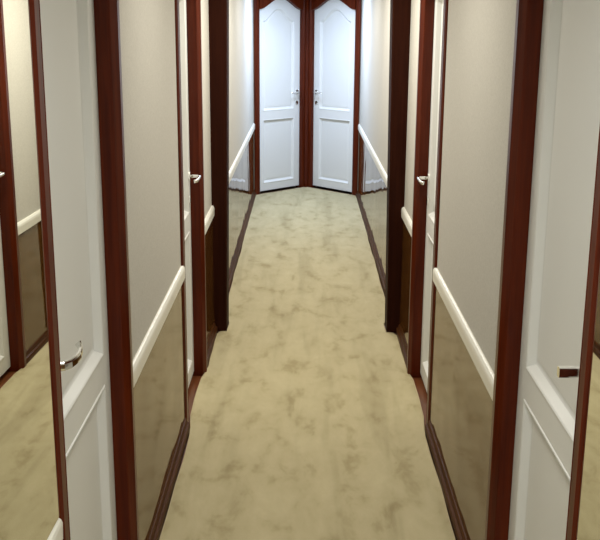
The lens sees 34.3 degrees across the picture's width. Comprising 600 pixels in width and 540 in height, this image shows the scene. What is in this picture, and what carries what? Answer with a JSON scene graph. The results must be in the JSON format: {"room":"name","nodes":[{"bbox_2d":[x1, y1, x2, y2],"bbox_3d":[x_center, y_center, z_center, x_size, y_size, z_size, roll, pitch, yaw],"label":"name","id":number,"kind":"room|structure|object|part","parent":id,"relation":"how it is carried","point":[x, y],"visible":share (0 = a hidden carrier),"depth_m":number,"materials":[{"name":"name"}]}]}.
{"room":"ship interior","nodes":[
{"label":"ship interior","id":0,"kind":"room"},
{"bbox_2d":[119,0,253,539],"bbox_3d":[-0.565,-0.456,4.505,0.124,2.212,11.350,0,14,0],"label":"wall","id":1,"kind":"structure","parent":0,"point":[147,27],"depth_m":3.58,"materials":[{"name":"paint"}]},
{"bbox_2d":[0,0,59,539],"bbox_3d":[-0.520,0.021,1.390,0.007,1.300,1.050,1,14,1],"label":"wall mirror","id":2,"kind":"object","parent":1,"relation":"attached to","point":[29,498],"visible":1,"depth_m":1.78,"materials":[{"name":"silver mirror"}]},
{"bbox_2d":[47,518,62,539],"bbox_3d":[-0.522,0.928,0.588,0.018,0.060,3.075,0,14,0],"label":"rail","id":3,"kind":"object","parent":1,"relation":"attached to","point":[56,533],"visible":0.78,"depth_m":2.04,"materials":[{"name":"white wood"}]},
{"bbox_2d":[40,0,116,539],"bbox_3d":[-0.540,0.140,2.413,0.106,2.032,0.722,0,14,0],"label":"door","id":4,"kind":"structure","parent":1,"relation":"in","point":[67,26],"depth_m":2.50,"materials":[{"name":"white paint"}]},
{"bbox_3d":[-0.511,0.191,2.150,0.041,0.041,0.114,6,15,22],"label":"handle","id":5,"kind":"part","parent":4,"relation":"part of","materials":[{"name":"silver metal"}]},
{"bbox_3d":[-0.559,-0.236,2.317,0.024,1.127,0.562,0,14,0],"label":"panel","id":6,"kind":"part","parent":4,"relation":"part of","materials":[{"name":"white paint"}]},
{"bbox_3d":[-0.566,0.722,2.562,0.024,0.677,0.562,0,14,0],"label":"panel","id":7,"kind":"part","parent":4,"relation":"part of","materials":[{"name":"white paint"}]},
{"bbox_2d":[29,0,138,539],"bbox_3d":[-0.553,0.133,2.417,0.110,2.101,0.883,0,14,0],"label":"door frame","id":8,"kind":"structure","parent":1,"relation":"attached to","point":[106,12],"depth_m":2.68,"materials":[{"name":"brown wood"}]},
{"bbox_2d":[133,266,184,385],"bbox_3d":[-0.507,0.170,3.558,0.018,0.060,1.311,0,14,0],"label":"rail","id":9,"kind":"object","parent":1,"relation":"attached to","point":[146,346],"visible":0.77,"depth_m":3.41,"materials":[{"name":"white wood"}]},
{"bbox_2d":[149,418,189,539],"bbox_3d":[-0.506,0.851,3.726,0.022,0.063,1.299,0,14,0],"label":"baseboard","id":10,"kind":"structure","parent":1,"relation":"attached to","point":[165,500],"depth_m":3.77,"materials":[{"name":"brown wood"}]},
{"bbox_2d":[179,0,200,387],"bbox_3d":[-0.532,-0.388,4.483,0.102,2.032,0.609,0,14,0],"label":"door","id":11,"kind":"structure","parent":1,"relation":"in","point":[187,175],"depth_m":4.70,"materials":[{"name":"white paint"}]},
{"bbox_3d":[-0.549,-0.764,4.388,0.024,1.127,0.449,0,14,0],"label":"panel","id":12,"kind":"part","parent":11,"relation":"part of","materials":[{"name":"white paint"}]},
{"bbox_3d":[-0.556,0.194,4.632,0.024,0.677,0.449,0,14,0],"label":"panel","id":13,"kind":"part","parent":11,"relation":"part of","materials":[{"name":"white paint"}]},
{"bbox_3d":[-0.507,-0.438,4.669,0.054,0.023,0.132,0,14,0],"label":"handle","id":14,"kind":"part","parent":11,"relation":"part of","materials":[{"name":"silver metal"}]},
{"bbox_2d":[174,0,206,421],"bbox_3d":[-0.539,-0.394,4.482,0.117,2.101,0.781,0,14,0],"label":"door frame","id":15,"kind":"structure","parent":1,"relation":"attached to","point":[193,7],"depth_m":4.72,"materials":[{"name":"brown wood"}]},
{"bbox_2d":[205,205,213,233],"bbox_3d":[-0.499,-0.261,5.247,0.018,0.060,0.637,0,14,0],"label":"rail","id":16,"kind":"object","parent":1,"relation":"attached to","point":[210,214],"visible":0.65,"depth_m":5.28,"materials":[{"name":"white wood"}]},
{"bbox_2d":[207,323,217,367],"bbox_3d":[-0.497,0.419,5.421,0.022,0.063,0.637,0,14,0],"label":"baseboard","id":17,"kind":"structure","parent":1,"relation":"attached to","point":[214,331],"depth_m":5.43,"materials":[{"name":"brown wood"}]},
{"bbox_2d":[229,123,254,182],"bbox_3d":[-0.486,-0.937,7.896,0.018,0.060,4.500,0,14,0],"label":"rail","id":18,"kind":"object","parent":1,"relation":"attached to","point":[242,149],"visible":0.65,"depth_m":7.81,"materials":[{"name":"white wood"}]},
{"bbox_2d":[229,190,255,290],"bbox_3d":[-0.484,-0.257,8.069,0.022,0.063,4.500,0,14,0],"label":"baseboard","id":19,"kind":"structure","parent":1,"relation":"attached to","point":[239,246],"depth_m":7.88,"materials":[{"name":"brown wood"}]},
{"bbox_2d":[208,0,410,332],"bbox_3d":[0.048,-0.722,5.541,1.120,2.201,0.165,0,14,0],"label":"door frame","id":20,"kind":"structure","parent":1,"relation":"attached to","point":[400,10],"depth_m":5.48,"materials":[{"name":"brown wood"}]},
{"bbox_2d":[178,186,432,473],"bbox_3d":[0.036,0.586,5.129,1.340,0.108,12.250,0,14,0],"label":"floor","id":21,"kind":"structure","parent":0,"point":[419,384],"depth_m":4.90,"materials":[{"name":"brown wood"}]},
{"bbox_2d":[159,187,455,539],"bbox_3d":[0.036,0.547,5.031,1.092,0.015,11.880,0,14,0],"label":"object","id":22,"kind":"structure","parent":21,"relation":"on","point":[307,417],"depth_m":4.61,"materials":[{"name":"beige carpet"}]},
{"bbox_2d":[253,0,361,190],"bbox_3d":[0.072,-1.949,10.373,1.340,2.212,0.835,0,14,0],"label":"wall","id":23,"kind":"structure","parent":0,"point":[253,0],"depth_m":9.95,"materials":[{"name":"wood"}]},
{"bbox_2d":[259,0,299,190],"bbox_3d":[-0.215,-1.869,10.295,0.102,2.032,0.629,14,19,42],"label":"door","id":24,"kind":"structure","parent":23,"relation":"in","point":[279,20],"depth_m":10.34,"materials":[{"name":"white paint"}]},
{"bbox_3d":[-0.234,-1.291,10.457,0.024,0.677,0.469,14,19,42],"label":"panel","id":25,"kind":"part","parent":24,"relation":"part of","materials":[{"name":"white paint"}]},
{"bbox_3d":[-0.228,-2.212,10.222,0.024,1.052,0.469,14,19,42],"label":"panel","id":26,"kind":"part","parent":24,"relation":"part of","materials":[{"name":"white paint"}]},
{"bbox_2d":[304,0,308,186],"bbox_3d":[0.072,-1.930,10.519,0.036,2.101,0.060,0,14,0],"label":"post","id":27,"kind":"object","parent":23,"relation":"attached to","point":[307,1],"visible":1,"depth_m":10.50,"materials":[{"name":"brown wood"}]},
{"bbox_2d":[254,0,360,195],"bbox_3d":[0.083,-1.816,10.073,0.879,2.101,0.874,14,19,42],"label":"door frame","id":28,"kind":"structure","parent":23,"relation":"attached to","point":[258,4],"depth_m":10.21,"materials":[{"name":"brown wood"}]},
{"bbox_2d":[313,0,354,191],"bbox_3d":[0.357,-1.865,10.293,0.102,2.032,0.629,-13,19,-42],"label":"door","id":29,"kind":"structure","parent":23,"relation":"in","point":[334,26],"depth_m":10.33,"materials":[{"name":"white paint"}]},
{"bbox_3d":[0.368,-1.286,10.455,0.024,0.677,0.469,-13,19,-42],"label":"panel","id":30,"kind":"part","parent":29,"relation":"part of","materials":[{"name":"white paint"}]},
{"bbox_3d":[0.374,-2.207,10.220,0.024,1.052,0.469,-13,19,-42],"label":"panel","id":31,"kind":"part","parent":29,"relation":"part of","materials":[{"name":"white paint"}]},
{"bbox_2d":[358,0,516,539],"bbox_3d":[0.651,-0.446,4.501,0.124,2.212,11.350,0,14,0],"label":"wall","id":32,"kind":"structure","parent":0,"point":[480,33],"depth_m":3.52,"materials":[{"name":"paint"}]},
{"bbox_2d":[356,191,384,295],"bbox_3d":[0.588,-0.249,8.066,0.022,0.063,4.500,0,14,0],"label":"baseboard","id":33,"kind":"structure","parent":32,"relation":"attached to","point":[370,239],"depth_m":7.79,"materials":[{"name":"brown wood"}]},
{"bbox_2d":[358,124,386,186],"bbox_3d":[0.599,-0.928,7.893,0.018,0.060,4.500,0,14,0],"label":"rail","id":34,"kind":"object","parent":32,"relation":"attached to","point":[378,164],"visible":0.65,"depth_m":7.78,"materials":[{"name":"white wood"}]},
{"bbox_2d":[396,324,407,367],"bbox_3d":[0.575,0.427,5.418,0.022,0.063,0.637,0,14,0],"label":"baseboard","id":35,"kind":"structure","parent":32,"relation":"attached to","point":[404,350],"depth_m":5.44,"materials":[{"name":"brown wood"}]},
{"bbox_2d":[401,207,411,236],"bbox_3d":[0.586,-0.252,5.244,0.018,0.060,0.637,0,14,0],"label":"rail","id":36,"kind":"object","parent":32,"relation":"attached to","point":[406,218],"visible":0.65,"depth_m":5.27,"materials":[{"name":"white wood"}]},
{"bbox_2d":[407,0,448,423],"bbox_3d":[0.624,-0.385,4.479,0.117,2.101,0.781,0,14,0],"label":"door frame","id":37,"kind":"structure","parent":32,"relation":"attached to","point":[427,7],"depth_m":4.71,"materials":[{"name":"brown wood"}]},
{"bbox_2d":[417,0,443,391],"bbox_3d":[0.616,-0.379,4.480,0.102,2.032,0.609,0,14,0],"label":"door","id":38,"kind":"structure","parent":32,"relation":"in","point":[438,15],"depth_m":4.68,"materials":[{"name":"white paint"}]},
{"bbox_3d":[0.593,-0.429,4.666,0.054,0.023,0.132,0,14,0],"label":"handle","id":39,"kind":"part","parent":38,"relation":"part of","materials":[{"name":"silver metal"}]},
{"bbox_3d":[0.632,0.203,4.628,0.024,0.677,0.449,0,14,0],"label":"panel","id":40,"kind":"part","parent":38,"relation":"part of","materials":[{"name":"white paint"}]},
{"bbox_3d":[0.639,-0.754,4.384,0.024,1.127,0.449,0,14,0],"label":"panel","id":41,"kind":"part","parent":38,"relation":"part of","materials":[{"name":"white paint"}]},
{"bbox_2d":[425,420,466,539],"bbox_3d":[0.566,0.870,3.684,0.022,0.063,1.379,0,14,0],"label":"baseboard","id":42,"kind":"structure","parent":32,"relation":"attached to","point":[456,523],"depth_m":3.77,"materials":[{"name":"brown wood"}]},
{"bbox_2d":[433,268,493,400],"bbox_3d":[0.577,0.188,3.517,0.018,0.060,1.391,0,14,0],"label":"rail","id":43,"kind":"object","parent":32,"relation":"attached to","point":[482,365],"visible":0.77,"depth_m":3.34,"materials":[{"name":"white wood"}]},
{"bbox_2d":[484,0,599,539],"bbox_3d":[0.617,0.161,2.340,0.110,2.101,0.875,0,14,0],"label":"door frame","id":44,"kind":"structure","parent":32,"relation":"attached to","point":[529,13],"depth_m":2.62,"materials":[{"name":"brown wood"}]},
{"bbox_2d":[508,0,599,539],"bbox_3d":[0.605,0.168,2.336,0.104,2.032,0.714,0,14,0],"label":"door","id":45,"kind":"structure","parent":32,"relation":"in","point":[568,99],"depth_m":2.40,"materials":[{"name":"white paint"}]},
{"bbox_3d":[0.621,0.750,2.485,0.024,0.677,0.554,0,14,0],"label":"panel","id":46,"kind":"part","parent":45,"relation":"part of","materials":[{"name":"white paint"}]},
{"bbox_3d":[0.628,-0.207,2.240,0.024,1.127,0.554,0,14,0],"label":"panel","id":47,"kind":"part","parent":45,"relation":"part of","materials":[{"name":"white paint"}]},
{"bbox_3d":[0.580,0.218,2.075,0.058,0.023,0.020,0,14,0],"label":"handle","id":48,"kind":"part","parent":45,"relation":"part of","materials":[{"name":"brown metal"}]},
{"bbox_2d":[576,267,599,539],"bbox_3d":[0.570,0.047,1.317,0.006,1.300,1.050,0,14,0],"label":"wall mirror","id":49,"kind":"object","parent":32,"relation":"attached to","point":[588,526],"visible":1,"depth_m":1.88,"materials":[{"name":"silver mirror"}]}
]}

